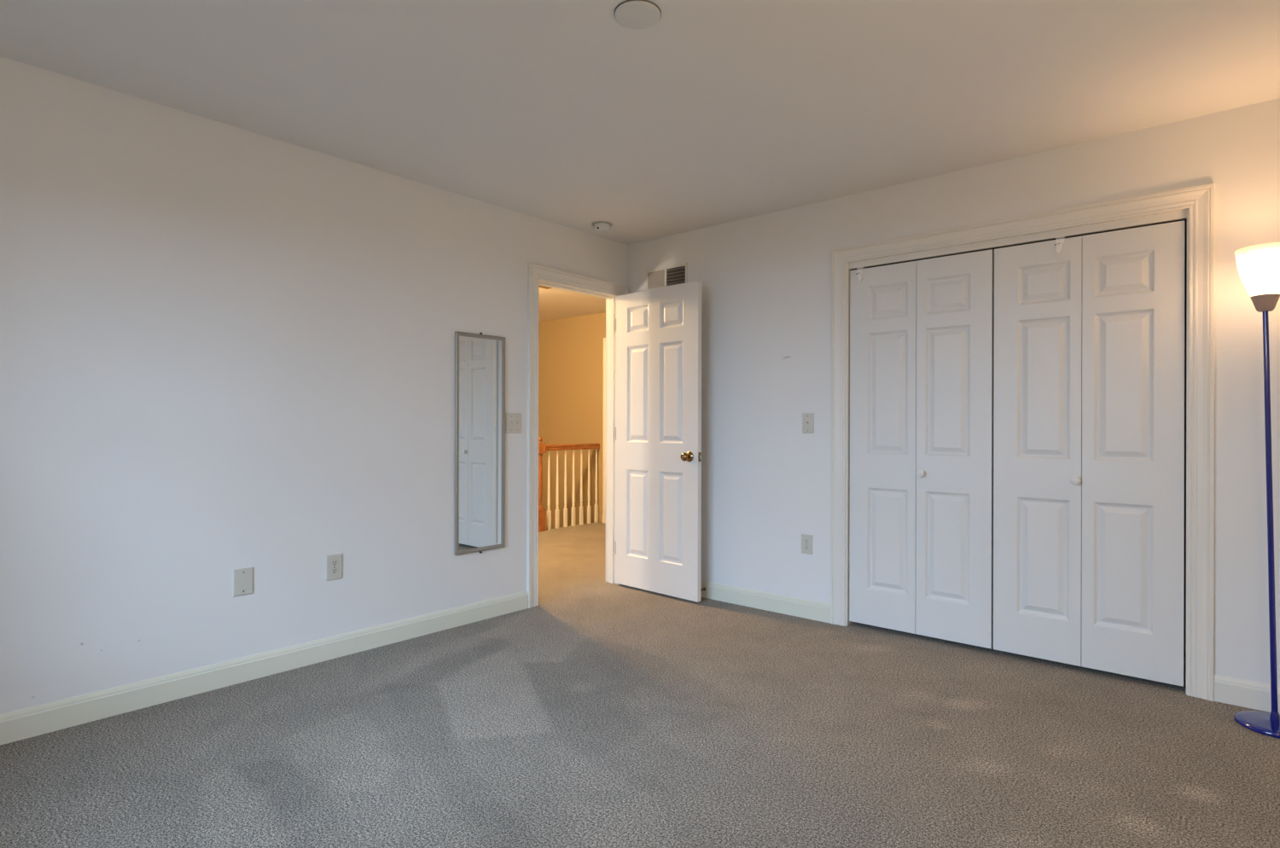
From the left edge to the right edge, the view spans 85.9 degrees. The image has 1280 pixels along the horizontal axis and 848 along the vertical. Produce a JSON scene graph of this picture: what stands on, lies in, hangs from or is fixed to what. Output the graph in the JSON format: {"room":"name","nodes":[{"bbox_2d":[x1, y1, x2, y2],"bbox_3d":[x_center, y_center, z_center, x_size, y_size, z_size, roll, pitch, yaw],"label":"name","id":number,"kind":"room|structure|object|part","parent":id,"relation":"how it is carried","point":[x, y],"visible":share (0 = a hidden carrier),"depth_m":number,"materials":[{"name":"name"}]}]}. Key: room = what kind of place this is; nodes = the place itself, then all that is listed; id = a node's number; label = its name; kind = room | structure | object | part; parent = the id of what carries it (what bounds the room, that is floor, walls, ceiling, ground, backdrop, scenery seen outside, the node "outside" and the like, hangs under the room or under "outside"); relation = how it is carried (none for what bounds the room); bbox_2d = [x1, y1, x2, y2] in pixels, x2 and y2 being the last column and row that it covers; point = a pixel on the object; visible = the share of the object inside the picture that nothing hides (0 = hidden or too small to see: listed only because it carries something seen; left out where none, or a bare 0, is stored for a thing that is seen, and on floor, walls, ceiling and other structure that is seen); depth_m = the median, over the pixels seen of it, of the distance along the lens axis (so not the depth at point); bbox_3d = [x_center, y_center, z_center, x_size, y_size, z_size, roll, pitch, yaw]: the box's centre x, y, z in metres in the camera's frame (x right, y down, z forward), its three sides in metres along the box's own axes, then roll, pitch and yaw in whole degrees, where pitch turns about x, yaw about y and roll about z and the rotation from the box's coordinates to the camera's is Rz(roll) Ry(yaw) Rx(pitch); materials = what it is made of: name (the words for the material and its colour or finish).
{"room":"empty bedroom","nodes":[
{"label":"empty bedroom","id":0,"kind":"room"},
{"bbox_2d":[0,56,628,714],"bbox_3d":[-0.879,-0.083,4.144,0.115,2.440,6.400,0,0,41],"label":"wall","id":1,"kind":"structure","parent":0,"point":[224,348],"depth_m":2.95,"materials":[{"name":"paint"}]},
{"bbox_2d":[232,566,252,596],"bbox_3d":[-1.752,0.694,3.034,0.008,0.118,0.080,0,0,41],"label":"blank wall plate","id":2,"kind":"object","parent":1,"relation":"attached to","point":[242,578],"visible":1,"depth_m":3.03,"materials":[{"name":"beige plastic"}]},
{"bbox_2d":[0,591,527,745],"bbox_3d":[-1.760,1.082,3.022,0.014,0.106,3.254,0,0,41],"label":"baseboard","id":3,"kind":"structure","parent":1,"relation":"attached to","point":[48,718],"depth_m":2.98,"materials":[{"name":"paint"}]},
{"bbox_2d":[325,552,342,581],"bbox_3d":[-1.488,0.692,3.342,0.008,0.122,0.078,0,0,41],"label":"wall outlet","id":4,"kind":"object","parent":1,"relation":"attached to","point":[334,562],"visible":1,"depth_m":3.34,"materials":[{"name":"beige plastic"}]},
{"bbox_2d":[331,568,337,574],"bbox_3d":[-1.486,0.712,3.341,0.002,0.025,0.034,0,0,41],"label":"socket","id":5,"kind":"object","parent":4,"relation":"attached to","point":[334,571],"depth_m":3.34,"materials":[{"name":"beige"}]},
{"bbox_2d":[331,559,337,565],"bbox_3d":[-1.486,0.673,3.341,0.002,0.025,0.034,0,0,41],"label":"socket","id":6,"kind":"object","parent":4,"relation":"attached to","point":[334,562],"depth_m":3.34,"materials":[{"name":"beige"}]},
{"bbox_2d":[454,331,505,555],"bbox_3d":[-0.924,0.106,3.991,0.016,1.284,0.348,0,0,41],"label":"wall mirror","id":7,"kind":"object","parent":1,"relation":"attached to","point":[480,359],"visible":1,"depth_m":3.98,"materials":[{"name":"silver mirror"}]},
{"bbox_2d":[506,413,521,433],"bbox_3d":[-0.763,-0.009,4.175,0.021,0.122,0.118,0,0,41],"label":"light switch","id":8,"kind":"object","parent":1,"relation":"attached to","point":[513,420],"visible":1,"depth_m":4.18,"materials":[{"name":"beige plastic"}]},
{"bbox_2d":[526,263,628,608],"bbox_3d":[-0.443,0.070,4.652,0.156,2.136,0.924,0,0,41],"label":"door frame","id":9,"kind":"structure","parent":1,"relation":"attached to","point":[537,275],"depth_m":4.44,"materials":[{"name":"paint"}]},
{"bbox_3d":[-0.495,0.070,4.696,0.020,2.136,0.924,0,0,41],"label":"casing","id":10,"kind":"part","parent":9,"relation":"part of","materials":[{"name":"paint"}]},
{"bbox_2d":[615,280,702,602],"bbox_3d":[0.110,0.106,4.615,0.772,2.030,0.170,0,0,44],"label":"door","id":11,"kind":"structure","parent":1,"relation":"in","point":[658,429],"depth_m":4.57,"materials":[{"name":"paint"}]},
{"bbox_3d":[0.294,0.205,4.366,0.066,0.066,0.068,0,0,44],"label":"knob","id":12,"kind":"part","parent":11,"relation":"part of","materials":[{"name":"gold metal"}]},
{"bbox_3d":[0.378,0.205,4.355,0.003,0.060,0.025,0,0,44],"label":"latch plate","id":13,"kind":"part","parent":11,"relation":"part of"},
{"bbox_2d":[538,312,605,529],"bbox_3d":[-0.510,0.918,8.108,4.485,4.440,0.100,0,0,41],"label":"wall","id":14,"kind":"structure","parent":0,"point":[571,349],"depth_m":8.32,"materials":[{"name":"paint"}]},
{"bbox_2d":[602,337,605,523],"bbox_3d":[-0.052,0.069,7.637,0.980,2.140,0.020,0,0,41],"label":"door frame","id":15,"kind":"structure","parent":14,"relation":"attached to","point":[604,339],"depth_m":7.93,"materials":[{"name":"paint"}]},
{"bbox_2d":[0,521,1279,847],"bbox_3d":[-0.179,1.138,3.639,6.290,0.001,6.250,0,0,41],"label":"floor","id":16,"kind":"structure","parent":0,"point":[599,713],"depth_m":2.39,"materials":[{"name":"carpet"}]},
{"bbox_2d":[538,436,545,531],"bbox_3d":[-1.073,0.632,7.340,0.090,1.009,0.090,0,0,41],"label":"newel post","id":17,"kind":"object","parent":16,"relation":"on","point":[541,445],"visible":0.67,"depth_m":7.31,"materials":[{"name":"brown wood"}]},
{"bbox_2d":[545,442,599,450],"bbox_3d":[-0.766,0.248,7.697,0.064,0.066,0.851,0,0,41],"label":"handrail","id":18,"kind":"object","parent":17,"relation":"attached to","point":[565,446],"visible":0.86,"depth_m":7.66,"materials":[{"name":"brown wood"}]},
{"bbox_2d":[546,450,551,529],"bbox_3d":[-0.987,0.708,7.441,0.032,0.858,0.032,0,0,41],"label":"baluster","id":19,"kind":"object","parent":16,"relation":"on","point":[549,511],"visible":1,"depth_m":7.43,"materials":[{"name":"paint"}]},
{"bbox_2d":[555,450,558,529],"bbox_3d":[-0.907,0.708,7.533,0.032,0.858,0.032,0,0,41],"label":"baluster","id":20,"kind":"object","parent":16,"relation":"on","point":[557,490],"visible":1,"depth_m":7.52,"materials":[{"name":"paint"}]},
{"bbox_2d":[563,450,567,527],"bbox_3d":[-0.827,0.708,7.626,0.032,0.858,0.032,0,0,41],"label":"baluster","id":21,"kind":"object","parent":16,"relation":"on","point":[565,509],"visible":1,"depth_m":7.62,"materials":[{"name":"paint"}]},
{"bbox_2d":[571,449,575,526],"bbox_3d":[-0.747,0.708,7.719,0.032,0.858,0.032,0,0,41],"label":"baluster","id":22,"kind":"object","parent":16,"relation":"on","point":[573,492],"visible":1,"depth_m":7.71,"materials":[{"name":"paint"}]},
{"bbox_2d":[579,449,583,524],"bbox_3d":[-0.667,0.708,7.812,0.032,0.858,0.032,0,0,41],"label":"baluster","id":23,"kind":"object","parent":16,"relation":"on","point":[581,508],"visible":1,"depth_m":7.80,"materials":[{"name":"paint"}]},
{"bbox_2d":[587,449,590,523],"bbox_3d":[-0.588,0.709,7.905,0.032,0.858,0.032,0,0,41],"label":"baluster","id":24,"kind":"object","parent":16,"relation":"on","point":[589,488],"visible":1,"depth_m":7.90,"materials":[{"name":"paint"}]},
{"bbox_2d":[594,448,598,523],"bbox_3d":[-0.508,0.709,7.998,0.032,0.858,0.032,0,0,41],"label":"baluster","id":25,"kind":"object","parent":16,"relation":"on","point":[596,490],"visible":1,"depth_m":7.99,"materials":[{"name":"paint"}]},
{"bbox_2d":[1233,242,1279,738],"bbox_3d":[2.399,0.239,2.594,0.234,1.811,0.234,0,0,41],"label":"floor lamp","id":26,"kind":"object","parent":16,"relation":"on","point":[1258,265],"visible":1,"depth_m":2.59,"materials":[{"name":"blue metal"}]},
{"bbox_3d":[2.362,-0.577,2.595,0.173,0.180,0.173,0,0,41],"label":"lamp shade","id":27,"kind":"part","parent":26,"relation":"part of","materials":[{"name":"white glass"}]},
{"bbox_2d":[0,0,1279,321],"bbox_3d":[-1.039,-1.344,4.349,8.770,0.080,6.500,0,0,41],"label":"ceiling","id":28,"kind":"structure","parent":0,"point":[712,113],"depth_m":2.61,"materials":[{"name":"paint"}]},
{"bbox_2d":[538,285,552,289],"bbox_3d":[-0.896,-1.299,6.335,0.340,0.008,0.400,0,0,41],"label":"ceiling light","id":29,"kind":"object","parent":28,"relation":"in","point":[539,286],"visible":0.09,"depth_m":6.51,"materials":[{"name":"paint"}]},
{"bbox_2d":[591,221,612,232],"bbox_3d":[-0.246,-1.278,4.459,0.136,0.047,0.136,0,0,41],"label":"smoke detector","id":30,"kind":"object","parent":28,"relation":"attached to","point":[599,226],"visible":1,"depth_m":4.42,"materials":[{"name":"grey plastic"}]},
{"bbox_2d":[614,0,661,29],"bbox_3d":[-0.008,-1.294,2.173,0.149,0.013,0.149,0,0,41],"label":"cover plate","id":31,"kind":"object","parent":28,"relation":"attached to","point":[630,14],"visible":1,"depth_m":2.16,"materials":[{"name":"white plastic"}]},
{"bbox_2d":[628,98,1279,686],"bbox_3d":[1.495,-0.078,3.697,4.070,2.440,0.115,0,0,41],"label":"wall","id":32,"kind":"structure","parent":0,"point":[765,279],"depth_m":3.72,"materials":[{"name":"paint"}]},
{"bbox_2d":[645,262,687,290],"bbox_3d":[0.180,-1.016,4.745,0.366,0.152,0.013,0,0,41],"label":"air vent","id":33,"kind":"object","parent":32,"relation":"in","point":[677,274],"visible":0.95,"depth_m":4.74,"materials":[{"name":"metal"}]},
{"bbox_2d":[700,581,830,623],"bbox_3d":[0.503,1.087,4.461,1.574,0.106,0.014,0,0,41],"label":"baseboard","id":34,"kind":"structure","parent":32,"relation":"attached to","point":[817,611],"depth_m":4.21,"materials":[{"name":"paint"}]},
{"bbox_2d":[801,534,812,554],"bbox_3d":[0.983,0.706,4.053,0.072,0.114,0.008,0,0,41],"label":"wall outlet","id":35,"kind":"object","parent":32,"relation":"attached to","point":[806,540],"visible":1,"depth_m":4.05,"materials":[{"name":"beige plastic"}]},
{"bbox_2d":[802,413,814,433],"bbox_3d":[0.985,-0.008,4.045,0.072,0.118,0.021,0,0,41],"label":"light switch","id":36,"kind":"object","parent":32,"relation":"attached to","point":[807,418],"visible":1,"depth_m":4.04,"materials":[{"name":"beige plastic"}]},
{"bbox_2d":[849,249,993,649],"bbox_3d":[1.469,0.121,3.659,0.738,1.990,0.066,0,0,41],"label":"door","id":37,"kind":"structure","parent":32,"relation":"in","point":[921,538],"depth_m":3.64,"materials":[{"name":"paint"}]},
{"bbox_2d":[855,267,864,281],"bbox_3d":[1.239,-0.844,3.867,0.038,0.079,0.042,0,0,41],"label":"hook","id":38,"kind":"object","parent":37,"relation":"attached to","point":[859,270],"visible":1,"depth_m":3.85,"materials":[{"name":"white plastic"}]},
{"bbox_3d":[1.483,0.256,3.628,0.043,0.043,0.038,0,0,41],"label":"knob","id":39,"kind":"part","parent":37,"relation":"part of","materials":[{"name":"white plastic"}]},
{"bbox_2d":[830,182,1215,701],"bbox_3d":[1.778,0.071,3.442,1.688,2.145,0.138,0,0,41],"label":"closet frame","id":40,"kind":"object","parent":32,"relation":"attached to","point":[1195,205],"visible":0.97,"depth_m":3.00,"materials":[{"name":"paint"}]},
{"bbox_2d":[993,220,1185,686],"bbox_3d":[2.038,0.123,3.171,0.743,1.990,0.066,0,0,41],"label":"door","id":41,"kind":"structure","parent":32,"relation":"in","point":[1089,392],"depth_m":3.15,"materials":[{"name":"paint"}]},
{"bbox_2d":[1054,236,1064,254],"bbox_3d":[1.976,-0.842,3.234,0.038,0.080,0.042,0,0,41],"label":"hook","id":42,"kind":"object","parent":41,"relation":"attached to","point":[1059,241],"visible":1,"depth_m":3.22,"materials":[{"name":"white plastic"}]},
{"bbox_3d":[2.012,0.258,3.174,0.043,0.043,0.038,0,0,41],"label":"knob","id":43,"kind":"part","parent":41,"relation":"part of","materials":[{"name":"white plastic"}]},
{"bbox_2d":[1213,674,1279,714],"bbox_3d":[2.641,1.092,2.626,0.692,0.106,0.014,0,0,41],"label":"baseboard","id":44,"kind":"structure","parent":32,"relation":"attached to","point":[1227,690],"depth_m":2.79,"materials":[{"name":"paint"}]}
]}

